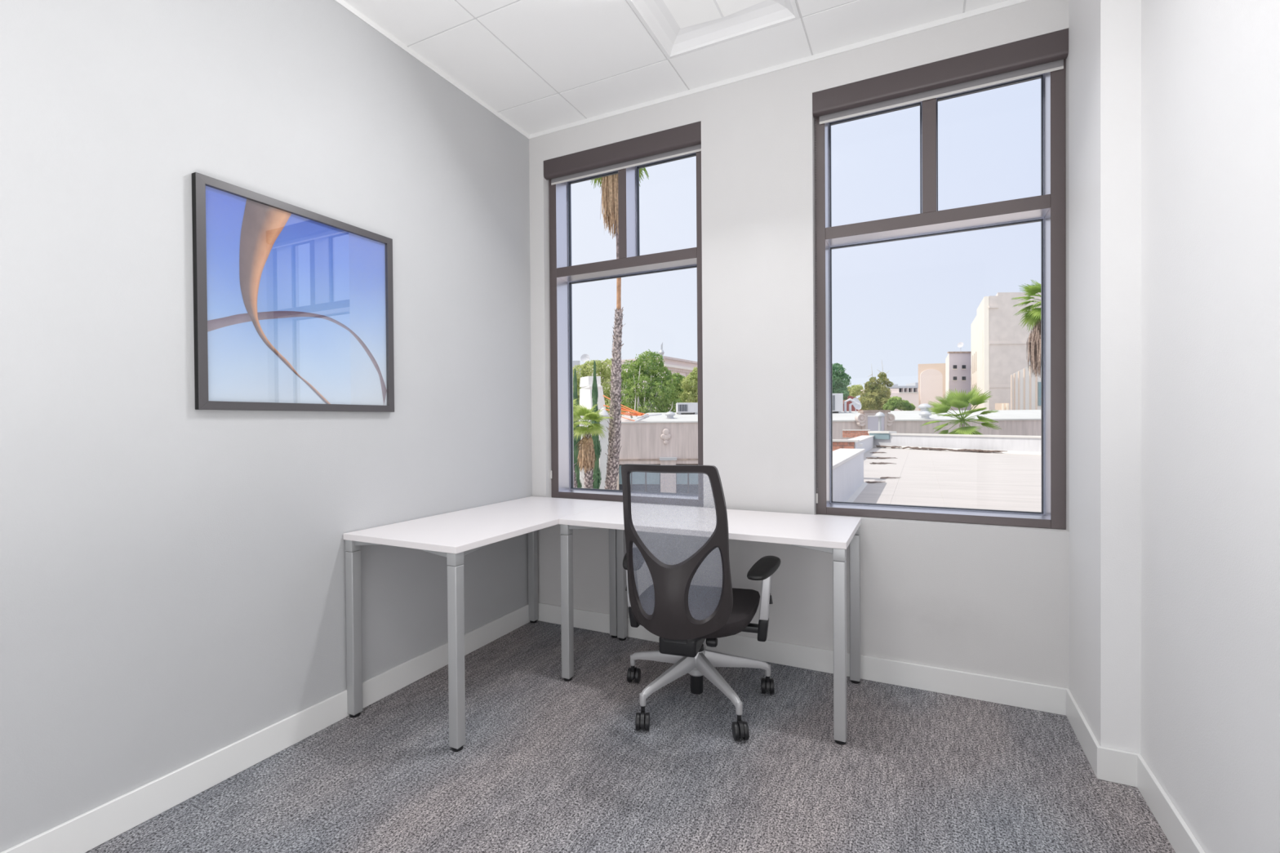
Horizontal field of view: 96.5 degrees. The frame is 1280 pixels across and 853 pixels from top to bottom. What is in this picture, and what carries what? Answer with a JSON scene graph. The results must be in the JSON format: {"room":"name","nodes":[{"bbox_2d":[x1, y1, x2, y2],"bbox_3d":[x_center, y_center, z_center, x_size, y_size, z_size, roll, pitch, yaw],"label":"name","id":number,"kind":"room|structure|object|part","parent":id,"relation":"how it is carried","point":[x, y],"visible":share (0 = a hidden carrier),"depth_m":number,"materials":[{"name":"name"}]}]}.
{"room":"private office","nodes":[
{"label":"private office","id":0,"kind":"room"},
{"bbox_2d":[0,0,532,852],"bbox_3d":[-1.531,-0.336,1.726,0.140,3.000,4.260,0,1,26],"label":"wall","id":1,"kind":"structure","parent":0,"point":[172,572],"depth_m":1.82,"materials":[{"name":"white paint"}]},
{"bbox_2d":[0,604,529,852],"bbox_3d":[-1.510,1.113,1.588,0.012,0.105,3.998,0,1,26],"label":"baseboard","id":2,"kind":"structure","parent":1,"relation":"attached to","point":[82,833],"depth_m":1.88,"materials":[{"name":"white paint"}]},
{"bbox_2d":[191,172,394,412],"bbox_3d":[-1.238,-0.431,2.135,0.024,0.745,0.745,0,1,26],"label":"framed picture","id":3,"kind":"object","parent":1,"relation":"attached to","point":[293,305],"visible":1,"depth_m":2.05,"materials":[{"name":"grey"}]},
{"bbox_3d":[-1.396,-0.426,1.813,0.024,0.744,0.028,0,1,26],"label":"frame rail","id":4,"kind":"part","parent":3,"relation":"part of","materials":[{"name":"grey metal"}]},
{"bbox_3d":[-1.241,-0.790,2.132,0.024,0.028,0.744,0,1,26],"label":"frame rail","id":5,"kind":"part","parent":3,"relation":"part of","materials":[{"name":"grey metal"}]},
{"bbox_3d":[-1.235,-0.072,2.138,0.024,0.028,0.744,0,1,26],"label":"frame rail","id":6,"kind":"part","parent":3,"relation":"part of","materials":[{"name":"grey"}]},
{"bbox_3d":[-1.080,-0.435,2.457,0.024,0.744,0.028,0,1,26],"label":"frame rail","id":7,"kind":"part","parent":3,"relation":"part of","materials":[{"name":"grey metal"}]},
{"bbox_2d":[334,0,528,138],"bbox_3d":[-1.534,-1.678,1.564,0.006,0.023,3.999,0,1,26],"label":"trim","id":8,"kind":"structure","parent":1,"relation":"attached to","point":[342,2],"depth_m":2.65,"materials":[{"name":"white metal"}]},
{"bbox_2d":[84,620,1175,852],"bbox_3d":[-0.285,1.221,1.049,2.986,0.120,4.410,0,1,26],"label":"floor","id":9,"kind":"structure","parent":0,"point":[546,763],"depth_m":1.87,"materials":[{"name":"carpet"}]},
{"bbox_2d":[342,496,618,751],"bbox_3d":[-0.641,0.783,2.689,0.594,0.731,1.221,0,1,26],"label":"desk","id":10,"kind":"object","parent":9,"relation":"on","point":[453,535],"visible":0.9,"depth_m":2.27,"materials":[{"name":"white laminate"}]},
{"bbox_3d":[-1.143,0.820,2.282,0.042,0.648,0.042,0,1,26],"label":"leg","id":11,"kind":"part","parent":10,"relation":"part of","materials":[{"name":"silver metal"}]},
{"bbox_3d":[-0.657,0.818,2.043,0.042,0.648,0.042,0,1,26],"label":"leg","id":12,"kind":"part","parent":10,"relation":"part of","materials":[{"name":"silver metal"}]},
{"bbox_3d":[-0.625,0.806,3.335,0.042,0.648,0.042,0,1,26],"label":"leg","id":13,"kind":"part","parent":10,"relation":"part of","materials":[{"name":"silver metal"}]},
{"bbox_3d":[-0.139,0.805,3.096,0.042,0.648,0.042,0,1,26],"label":"leg","id":14,"kind":"part","parent":10,"relation":"part of","materials":[{"name":"silver metal"}]},
{"bbox_2d":[621,463,781,740],"bbox_3d":[0.212,0.633,2.311,0.668,1.017,0.871,0,1,18],"label":"office chair","id":15,"kind":"object","parent":9,"relation":"on","point":[682,614],"visible":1,"depth_m":2.14,"materials":[{"name":"grey plastic"}]},
{"bbox_3d":[-0.034,0.675,2.464,0.048,0.191,0.060,0,1,18],"label":"arm post","id":16,"kind":"part","parent":15,"relation":"part of","materials":[{"name":"silver metal"}]},
{"bbox_2d":[630,666,636,679],"bbox_3d":[-0.027,1.100,2.558,0.015,0.040,0.068,0,1,13],"label":"hood","id":17,"kind":"object","parent":15,"relation":"attached to","point":[633,669],"depth_m":2.53,"materials":[{"name":"black plastic"}]},
{"bbox_2d":[640,711,644,727],"bbox_3d":[0.010,1.103,2.163,0.015,0.040,0.068,0,1,4],"label":"hood","id":18,"kind":"object","parent":15,"relation":"attached to","point":[642,713],"depth_m":2.14,"materials":[{"name":"black plastic"}]},
{"bbox_3d":[0.011,1.071,2.181,0.016,0.034,0.016,0,1,4],"label":"stem","id":19,"kind":"part","parent":15,"relation":"part of","materials":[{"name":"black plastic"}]},
{"bbox_3d":[0.087,0.997,2.473,0.298,0.129,0.040,0,1,29],"label":"arm","id":20,"kind":"part","parent":15,"relation":"part of","materials":[{"name":"silver metal"}]},
{"bbox_3d":[0.111,0.998,2.273,0.298,0.129,0.040,-1,1,-43],"label":"arm","id":21,"kind":"part","parent":15,"relation":"part of","materials":[{"name":"silver metal"}]},
{"bbox_3d":[0.101,0.320,1.987,0.339,0.354,0.133,0,1,18],"label":"panel","id":22,"kind":"part","parent":15,"relation":"part of","materials":[{"name":"fabric"}]},
{"bbox_3d":[0.112,0.440,2.016,0.392,0.624,0.252,0,1,18],"label":"backrest frame","id":23,"kind":"part","parent":15,"relation":"part of","materials":[{"name":"grey plastic"}]},
{"bbox_3d":[0.241,0.782,2.406,0.497,0.126,0.507,0,1,18],"label":"seat","id":24,"kind":"part","parent":15,"relation":"part of","materials":[{"name":"black fabric"}]},
{"bbox_3d":[0.235,0.554,2.010,0.172,0.290,0.040,-1,1,-25],"label":"panel","id":25,"kind":"part","parent":15,"relation":"part of","materials":[{"name":"fabric"}]},
{"bbox_3d":[0.285,0.853,2.267,0.044,0.042,0.041,0,1,18],"label":"tension knob","id":26,"kind":"part","parent":15,"relation":"part of","materials":[{"name":"black plastic"}]},
{"bbox_3d":[0.308,0.997,2.234,0.040,0.129,0.298,-1,1,-25],"label":"arm","id":27,"kind":"part","parent":15,"relation":"part of","materials":[{"name":"silver metal"}]},
{"bbox_3d":[0.407,0.995,2.410,0.298,0.129,0.040,0,1,-7],"label":"arm","id":28,"kind":"part","parent":15,"relation":"part of","materials":[{"name":"silver metal"}]},
{"bbox_3d":[0.366,1.069,2.111,0.016,0.034,0.016,0,1,-4],"label":"stem","id":29,"kind":"part","parent":15,"relation":"part of","materials":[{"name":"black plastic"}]},
{"bbox_2d":[737,720,744,737],"bbox_3d":[0.368,1.101,2.093,0.015,0.040,0.068,0,1,-4],"label":"hood","id":30,"kind":"object","parent":15,"relation":"attached to","point":[740,725],"depth_m":2.07,"materials":[{"name":"black plastic"}]},
{"bbox_3d":[0.503,0.673,2.287,0.048,0.191,0.060,0,1,18],"label":"arm post","id":31,"kind":"part","parent":15,"relation":"part of","materials":[{"name":"silver metal"}]},
{"bbox_2d":[764,677,769,690],"bbox_3d":[0.546,1.096,2.445,0.015,0.040,0.068,0,1,8],"label":"hood","id":32,"kind":"object","parent":15,"relation":"attached to","point":[766,679],"depth_m":2.42,"materials":[{"name":"black plastic"}]},
{"bbox_3d":[0.543,1.065,2.426,0.016,0.034,0.016,0,1,8],"label":"stem","id":33,"kind":"part","parent":15,"relation":"part of","materials":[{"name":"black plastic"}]},
{"bbox_2d":[558,502,861,744],"bbox_3d":[0.313,0.777,2.564,1.227,0.731,0.575,0,1,26],"label":"desk","id":34,"kind":"object","parent":9,"relation":"on","point":[833,535],"visible":0.97,"depth_m":2.52,"materials":[{"name":"white laminate"}]},
{"bbox_3d":[-0.330,0.811,2.587,0.042,0.648,0.042,0,1,26],"label":"leg","id":35,"kind":"part","parent":34,"relation":"part of","materials":[{"name":"silver metal"}]},
{"bbox_3d":[-0.098,0.805,3.059,0.042,0.648,0.042,0,1,26],"label":"leg","id":36,"kind":"part","parent":34,"relation":"part of","materials":[{"name":"silver metal"}]},
{"bbox_3d":[0.724,0.808,2.068,0.042,0.648,0.042,0,1,26],"label":"leg","id":37,"kind":"part","parent":34,"relation":"part of","materials":[{"name":"silver metal"}]},
{"bbox_3d":[0.957,0.802,2.541,0.042,0.648,0.042,0,1,26],"label":"leg","id":38,"kind":"part","parent":34,"relation":"part of","materials":[{"name":"silver metal"}]},
{"bbox_2d":[343,0,1007,134],"bbox_3d":[-0.305,-1.773,1.026,2.966,0.160,4.400,0,1,26],"label":"ceiling","id":39,"kind":"structure","parent":0,"point":[542,65],"depth_m":2.56,"materials":[{"name":"white"}]},
{"bbox_2d":[626,0,799,59],"bbox_3d":[0.268,-1.729,2.255,0.602,0.051,0.602,0,1,26],"label":"ceiling light","id":40,"kind":"object","parent":39,"relation":"attached to","point":[679,28],"visible":1,"depth_m":2.43,"materials":[{"name":"white plastic"}]},
{"bbox_2d":[528,0,1069,688],"bbox_3d":[0.628,-0.363,2.893,2.705,3.000,0.260,0,1,26],"label":"wall","id":41,"kind":"structure","parent":0,"point":[989,600],"depth_m":2.70,"materials":[{"name":"white paint"}]},
{"bbox_2d":[548,151,703,506],"bbox_3d":[-0.060,-0.564,3.233,0.969,1.963,0.166,0,1,26],"label":"window","id":42,"kind":"structure","parent":41,"relation":"in","point":[629,263],"depth_m":3.33,"materials":[{"name":"brown metal"}]},
{"bbox_2d":[543,121,701,478],"bbox_3d":[-0.109,-0.619,3.135,0.969,1.851,0.047,0,1,26],"label":"roller shade","id":43,"kind":"object","parent":42,"relation":"attached to","point":[685,140],"visible":1,"depth_m":3.10,"materials":[{"name":"grey fabric"}]},
{"bbox_3d":[-0.531,-0.582,3.364,0.009,1.750,0.004,0,1,26],"label":"bead chain","id":44,"kind":"part","parent":43,"relation":"part of","materials":[{"name":"grey"}]},
{"bbox_3d":[-0.051,0.399,3.241,0.872,0.036,0.166,0,1,26],"label":"rail","id":45,"kind":"part","parent":42,"relation":"part of","materials":[{"name":"brown metal"}]},
{"bbox_2d":[528,0,1030,138],"bbox_3d":[0.505,-1.705,2.787,2.583,0.023,0.006,0,1,26],"label":"trim","id":46,"kind":"structure","parent":41,"relation":"attached to","point":[1009,2],"depth_m":2.67,"materials":[{"name":"white metal"}]},
{"bbox_2d":[537,602,1067,715],"bbox_3d":[0.525,1.086,2.810,2.582,0.105,0.012,0,1,26],"label":"baseboard","id":47,"kind":"structure","parent":41,"relation":"attached to","point":[1030,695],"depth_m":2.53,"materials":[{"name":"white paint"}]},
{"bbox_2d":[814,58,1066,529],"bbox_3d":[1.300,-0.569,2.564,0.967,1.963,0.166,0,1,26],"label":"window","id":48,"kind":"structure","parent":41,"relation":"in","point":[1048,208],"depth_m":2.47,"materials":[{"name":"brown metal"}]},
{"bbox_3d":[1.306,0.395,2.574,0.870,0.036,0.166,0,1,26],"label":"rail","id":49,"kind":"part","parent":48,"relation":"part of","materials":[{"name":"brown metal"}]},
{"bbox_2d":[812,28,1068,503],"bbox_3d":[1.251,-0.593,2.466,0.967,1.911,0.047,0,1,26],"label":"roller shade","id":50,"kind":"object","parent":48,"relation":"attached to","point":[1045,53],"visible":1,"depth_m":2.43,"materials":[{"name":"brown metal"}]},
{"bbox_3d":[0.831,-0.556,2.695,0.009,1.810,0.004,0,1,26],"label":"bead chain","id":51,"kind":"part","parent":50,"relation":"part of","materials":[{"name":"grey metal"}]},
{"bbox_2d":[1068,0,1279,852],"bbox_3d":[0.902,-0.342,0.384,0.241,3.000,4.000,0,1,26],"label":"wall","id":52,"kind":"structure","parent":0,"point":[1174,105],"depth_m":1.52,"materials":[{"name":"white paint"}]},
{"bbox_2d":[1066,688,1204,852],"bbox_3d":[0.844,1.106,0.430,0.113,0.105,3.998,0,1,26],"label":"baseboard","id":53,"kind":"structure","parent":52,"relation":"attached to","point":[1108,764],"depth_m":1.80,"materials":[{"name":"white paint"}]},
{"label":"outside","id":54,"kind":"structure","parent":0,"visible":0},
{"bbox_3d":[56.832,4.226,120.203,320.000,0.200,259.720,0,1,26],"label":"ground","id":55,"kind":"structure","parent":54,"visible":0},
{"bbox_2d":[573,398,581,488],"bbox_3d":[-2.135,2.360,16.054,1.011,6.356,0.995,0,1,19],"label":"leaning palm","id":56,"kind":"object","parent":55,"relation":"on","point":[575,417],"visible":0.08,"depth_m":15.97,"materials":[{"name":"green plant"}]},
{"bbox_2d":[573,368,582,488],"bbox_3d":[-2.919,1.393,26.020,0.610,8.112,0.620,-1,1,-27],"label":"cypress","id":57,"kind":"object","parent":55,"relation":"on","point":[575,441],"visible":0.41,"depth_m":25.87,"materials":[{"name":"green plant"}]},
{"bbox_2d":[573,360,586,377],"bbox_3d":[-11.840,-3.373,103.600,8.944,16.344,8.295,0,1,26],"label":"block","id":58,"kind":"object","parent":55,"relation":"on","point":[575,362],"visible":0.04,"depth_m":99.90,"materials":[{"name":"grey"}]},
{"bbox_2d":[580,354,590,362],"bbox_3d":[-9.483,-11.551,98.812,1.459,2.038,0.902,0,1,26],"label":"satellite dish","id":59,"kind":"object","parent":58,"relation":"on","point":[584,357],"visible":0.89,"depth_m":98.96,"materials":[{"name":"grey metal"}]},
{"bbox_2d":[578,376,605,488],"bbox_3d":[-2.961,1.175,35.079,1.561,8.383,2.530,-1,1,-9],"label":"tower","id":60,"kind":"structure","parent":55,"relation":"on","point":[586,382],"depth_m":34.21,"materials":[{"name":"white concrete"}]},
{"bbox_2d":[573,404,613,488],"bbox_3d":[-1.630,2.397,17.513,1.570,6.248,1.502,0,1,29],"label":"palm","id":61,"kind":"object","parent":55,"relation":"on","point":[586,457],"visible":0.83,"depth_m":17.34,"materials":[{"name":"green plant"}]},
{"bbox_2d":[590,360,601,488],"bbox_3d":[-1.954,1.268,25.014,0.560,8.368,0.560,-1,1,-32],"label":"cypress","id":62,"kind":"object","parent":55,"relation":"on","point":[597,475],"visible":0.52,"depth_m":24.89,"materials":[{"name":"green plant"}]},
{"bbox_2d":[573,358,629,416],"bbox_3d":[-4.031,-0.398,50.598,6.557,11.274,3.878,0,1,0],"label":"broadleaf tree","id":63,"kind":"object","parent":55,"relation":"on","point":[601,368],"visible":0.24,"depth_m":49.26,"materials":[{"name":"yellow plant"}]},
{"bbox_2d":[599,407,609,488],"bbox_3d":[-1.697,2.257,27.251,0.610,6.344,0.554,0,1,0],"label":"gate pier","id":64,"kind":"structure","parent":55,"relation":"on","point":[604,441],"depth_m":27.01,"materials":[{"name":"white concrete"}]},
{"bbox_2d":[590,167,648,489],"bbox_3d":[-0.735,-2.516,17.999,2.992,16.056,2.942,-1,1,-14],"label":"palm","id":65,"kind":"object","parent":55,"relation":"on","point":[609,187],"visible":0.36,"depth_m":17.86,"materials":[{"name":"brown plant"}]},
{"bbox_2d":[586,342,697,464],"bbox_3d":[2.574,-2.703,79.603,12.709,15.229,18.205,0,1,34],"label":"classical building","id":66,"kind":"structure","parent":55,"relation":"on","point":[682,366],"depth_m":72.77,"materials":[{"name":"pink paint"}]},
{"bbox_3d":[7.623,-7.221,76.733,0.300,0.350,17.198,0,1,34],"label":"cornice","id":67,"kind":"part","parent":66,"relation":"part of","materials":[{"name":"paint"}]},
{"bbox_3d":[7.661,-7.544,76.522,0.600,0.300,17.498,0,1,34],"label":"cornice","id":68,"kind":"part","parent":66,"relation":"part of","materials":[{"name":"stone"}]},
{"bbox_2d":[620,349,682,417],"bbox_3d":[0.749,-0.328,43.645,6.063,11.190,4.296,0,1,5],"label":"broadleaf tree","id":69,"kind":"object","parent":55,"relation":"on","point":[642,398],"visible":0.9,"depth_m":42.76,"materials":[{"name":"green plant"}]},
{"bbox_2d":[657,373,685,406],"bbox_3d":[3.128,0.229,49.960,3.292,9.922,2.330,0,1,9],"label":"broadleaf tree","id":70,"kind":"object","parent":55,"relation":"on","point":[676,380],"visible":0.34,"depth_m":49.26,"materials":[{"name":"green plant"}]},
{"bbox_2d":[678,367,697,402],"bbox_3d":[4.530,0.188,46.073,2.874,10.054,2.260,0,1,6],"label":"broadleaf tree","id":71,"kind":"object","parent":55,"relation":"on","point":[690,392],"visible":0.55,"depth_m":45.45,"materials":[{"name":"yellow plant"}]},
{"bbox_2d":[616,409,1041,493],"bbox_3d":[17.058,2.114,33.373,36.839,6.233,9.701,0,1,0],"label":"parapet wall","id":72,"kind":"structure","parent":55,"relation":"on","point":[660,440],"depth_m":30.01,"materials":[{"name":"beige concrete"}]},
{"bbox_2d":[603,395,662,422],"bbox_3d":[-0.719,-1.035,32.085,1.373,1.618,4.206,-1,1,-42],"label":"roof","id":73,"kind":"object","parent":72,"relation":"on","point":[634,412],"visible":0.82,"depth_m":31.50,"materials":[{"name":"orange tile"}]},
{"bbox_2d":[665,411,675,418],"bbox_3d":[1.769,-0.668,33.497,0.605,0.403,0.596,0,1,26],"label":"roof vent","id":74,"kind":"object","parent":72,"relation":"on","point":[669,415],"visible":1,"depth_m":33.31,"materials":[{"name":"white metal"}]},
{"bbox_2d":[665,411,675,416],"bbox_3d":[1.768,-0.740,33.497,0.605,0.259,0.596,0,1,26],"label":"vent hood","id":75,"kind":"object","parent":74,"relation":"attached to","point":[668,414],"depth_m":33.29,"materials":[{"name":"white metal"}]},
{"bbox_2d":[675,402,697,414],"bbox_3d":[3.063,-1.149,36.976,1.387,0.753,1.235,0,1,0],"label":"air conditioner","id":76,"kind":"object","parent":72,"relation":"on","point":[681,407],"visible":0.91,"depth_m":36.40,"materials":[{"name":"grey metal"}]},
{"bbox_2d":[678,404,687,411],"bbox_3d":[2.740,-1.181,36.383,0.582,0.433,0.020,0,1,0],"label":"grille","id":77,"kind":"object","parent":76,"relation":"attached to","point":[681,407],"depth_m":36.37,"materials":[{"name":"grey metal"}]},
{"bbox_2d":[832,393,843,413],"bbox_3d":[12.422,-1.479,36.973,1.040,1.270,1.235,0,1,0],"label":"air conditioner","id":78,"kind":"object","parent":72,"relation":"on","point":[837,398],"visible":0.46,"depth_m":36.39,"materials":[{"name":"grey metal"}]},
{"bbox_2d":[833,395,835,410],"bbox_3d":[12.200,-1.512,36.380,0.437,0.950,0.020,0,1,0],"label":"grille","id":79,"kind":"object","parent":78,"relation":"attached to","point":[833,395],"depth_m":36.37,"materials":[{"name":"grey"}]},
{"bbox_2d":[844,398,855,412],"bbox_3d":[13.577,-1.370,36.991,0.711,0.930,0.160,0,1,0],"label":"pipe","id":80,"kind":"object","parent":72,"relation":"on","point":[849,399],"visible":1,"depth_m":36.92,"materials":[{"name":"white metal"}]},
{"bbox_2d":[848,401,860,412],"bbox_3d":[13.895,-1.272,36.992,0.712,0.730,0.160,0,1,0],"label":"pipe","id":81,"kind":"object","parent":72,"relation":"on","point":[855,402],"visible":1,"depth_m":36.92,"materials":[{"name":"white metal"}]},
{"bbox_2d":[853,397,861,412],"bbox_3d":[14.211,-1.419,37.421,0.522,0.922,0.728,0,1,26],"label":"satellite dish","id":82,"kind":"object","parent":72,"relation":"on","point":[856,406],"visible":0.77,"depth_m":37.50,"materials":[{"name":"grey metal"}]},
{"bbox_3d":[12.224,-0.149,29.852,1.000,0.761,0.500,0,1,0],"label":"pediment panel","id":83,"kind":"part","parent":72,"relation":"part of","materials":[{"name":"grey concrete"}]},
{"bbox_2d":[918,403,931,411],"bbox_3d":[18.593,-1.228,37.292,0.798,0.532,0.786,0,1,26],"label":"roof vent","id":84,"kind":"object","parent":72,"relation":"on","point":[922,406],"visible":0.77,"depth_m":37.06,"materials":[{"name":"grey metal"}]},
{"bbox_2d":[919,411,931,418],"bbox_3d":[15.985,-0.647,31.997,0.655,0.437,0.645,0,1,26],"label":"roof vent","id":85,"kind":"object","parent":72,"relation":"on","point":[925,415],"visible":0.94,"depth_m":31.80,"materials":[{"name":"white metal"}]},
{"bbox_2d":[919,411,931,416],"bbox_3d":[15.984,-0.725,31.997,0.655,0.281,0.645,0,1,26],"label":"vent hood","id":86,"kind":"object","parent":85,"relation":"attached to","point":[922,413],"depth_m":31.78,"materials":[{"name":"white metal"}]},
{"bbox_2d":[831,363,851,399],"bbox_3d":[19.675,-0.750,57.998,3.650,11.479,2.427,0,1,4],"label":"broadleaf tree","id":87,"kind":"object","parent":55,"relation":"on","point":[839,383],"visible":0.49,"depth_m":57.27,"materials":[{"name":"green plant"}]},
{"bbox_2d":[843,395,862,411],"bbox_3d":[22.363,0.647,65.963,3.543,8.482,8.100,0,1,0],"label":"brick house","id":88,"kind":"structure","parent":55,"relation":"on","point":[853,409],"depth_m":61.99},
{"bbox_2d":[846,383,863,397],"bbox_3d":[30.396,-0.716,82.099,3.366,10.801,2.918,0,1,26],"label":"broadleaf tree","id":89,"kind":"object","parent":55,"relation":"on","point":[855,390],"visible":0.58,"depth_m":81.32,"materials":[{"name":"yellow plant"}]},
{"bbox_2d":[857,360,893,409],"bbox_3d":[18.895,-0.152,45.828,2.947,10.524,2.655,0,1,14],"label":"broadleaf tree","id":90,"kind":"object","parent":55,"relation":"on","point":[875,395],"visible":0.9,"depth_m":45.47,"materials":[{"name":"green plant"}]},
{"bbox_2d":[860,388,918,410],"bbox_3d":[30.620,0.172,69.884,6.304,9.235,10.420,0,1,26],"label":"building","id":91,"kind":"structure","parent":55,"relation":"on","point":[912,397],"depth_m":65.97,"materials":[{"name":"paint"}]},
{"bbox_2d":[882,395,915,410],"bbox_3d":[18.410,1.501,40.556,2.307,7.324,1.139,-1,1,-10],"label":"shrub","id":92,"kind":"object","parent":55,"relation":"on","point":[895,402],"visible":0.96,"depth_m":40.23,"materials":[{"name":"green plant"}]},
{"bbox_2d":[885,382,918,391],"bbox_3d":[51.393,-2.250,116.988,12.586,12.892,15.707,0,1,26],"label":"parking garage","id":93,"kind":"structure","parent":55,"relation":"on","point":[913,387],"depth_m":110.39,"materials":[{"name":"grey concrete"}]},
{"bbox_2d":[918,363,945,410],"bbox_3d":[38.411,-1.562,75.387,3.066,12.484,13.486,0,1,26],"label":"block","id":94,"kind":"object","parent":55,"relation":"on","point":[931,377],"visible":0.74,"depth_m":69.86,"materials":[{"name":"paint"}]},
{"bbox_2d":[832,429,1041,511],"bbox_3d":[9.547,2.854,11.554,12.950,5.270,23.060,0,1,26],"label":"flat rooftop","id":95,"kind":"structure","parent":55,"relation":"on","point":[1010,479],"depth_m":11.63,"materials":[{"name":"beige concrete"}]},
{"bbox_2d":[865,480,885,483],"bbox_3d":[4.320,1.018,10.461,0.371,0.038,0.047,0,1,-1],"label":"debris","id":96,"kind":"object","parent":95,"relation":"on","point":[868,482],"visible":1,"depth_m":10.45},
{"bbox_2d":[875,412,884,431],"bbox_3d":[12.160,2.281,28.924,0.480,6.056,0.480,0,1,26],"label":"vent pipe","id":97,"kind":"object","parent":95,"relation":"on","point":[879,415],"visible":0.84,"depth_m":28.83,"materials":[{"name":"white metal"}]},
{"bbox_2d":[869,462,893,464],"bbox_3d":[6.326,0.955,14.870,0.660,0.052,0.072,0,1,7],"label":"debris","id":98,"kind":"object","parent":95,"relation":"on","point":[872,462],"visible":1,"depth_m":14.86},
{"bbox_2d":[866,457,897,458],"bbox_3d":[7.135,0.930,16.873,0.865,0.054,0.107,0,1,13],"label":"debris","id":99,"kind":"object","parent":95,"relation":"on","point":[866,457],"visible":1,"depth_m":16.87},
{"bbox_2d":[880,476,899,478],"bbox_3d":[4.931,1.006,11.227,0.413,0.036,0.053,0,1,3],"label":"debris","id":100,"kind":"object","parent":95,"relation":"on","point":[882,477],"visible":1,"depth_m":11.22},
{"bbox_2d":[875,445,1004,452],"bbox_3d":[10.917,0.834,21.179,0.213,0.111,5.264,-1,1,-27],"label":"debris","id":101,"kind":"object","parent":95,"relation":"on","point":[892,446],"visible":1,"depth_m":20.76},
{"bbox_2d":[945,351,971,410],"bbox_3d":[47.429,-2.994,83.877,4.402,15.053,11.120,0,1,26],"label":"block","id":102,"kind":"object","parent":55,"relation":"on","point":[957,364],"visible":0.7,"depth_m":79.94,"materials":[{"name":"paint"}]},
{"bbox_2d":[957,342,963,347],"bbox_3d":[45.968,-11.208,81.925,0.779,1.820,0.472,0,1,26],"label":"satellite dish","id":103,"kind":"object","parent":102,"relation":"attached to","point":[960,344],"visible":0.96,"depth_m":81.98,"materials":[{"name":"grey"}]},
{"bbox_2d":[921,385,1000,435],"bbox_3d":[14.930,1.697,26.496,3.238,7.226,2.928,-1,1,-31],"label":"fan palm","id":104,"kind":"object","parent":55,"relation":"on","point":[962,400],"visible":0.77,"depth_m":26.18,"materials":[{"name":"green plant"}]},
{"bbox_2d":[995,403,1008,409],"bbox_3d":[34.562,1.373,54.566,1.094,7.057,6.680,0,1,32],"label":"annex","id":105,"kind":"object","parent":55,"relation":"on","point":[997,406],"visible":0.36,"depth_m":51.98,"materials":[{"name":"paint"}]},
{"bbox_2d":[970,292,1040,409],"bbox_3d":[45.271,-4.755,68.956,8.641,18.883,24.135,0,1,26],"label":"building","id":106,"kind":"structure","parent":55,"relation":"on","point":[998,340],"depth_m":59.95,"materials":[{"name":"beige concrete"}]},
{"bbox_3d":[38.006,-6.944,63.842,0.070,6.800,6.190,0,1,26],"label":"panel","id":107,"kind":"part","parent":106,"relation":"part of","materials":[{"name":"concrete"}]},
{"bbox_2d":[1010,360,1040,409],"bbox_3d":[34.452,-0.214,49.176,4.242,10.334,12.802,0,1,33],"label":"shed","id":108,"kind":"object","parent":55,"relation":"on","point":[1025,388],"visible":0.15,"depth_m":44.96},
{"bbox_2d":[1011,280,1041,433],"bbox_3d":[19.789,-1.076,27.582,3.104,12.678,2.927,0,1,26],"label":"palm","id":109,"kind":"object","parent":55,"relation":"on","point":[1033,344],"visible":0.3,"depth_m":27.63,"materials":[{"name":"green plant"}]}
]}

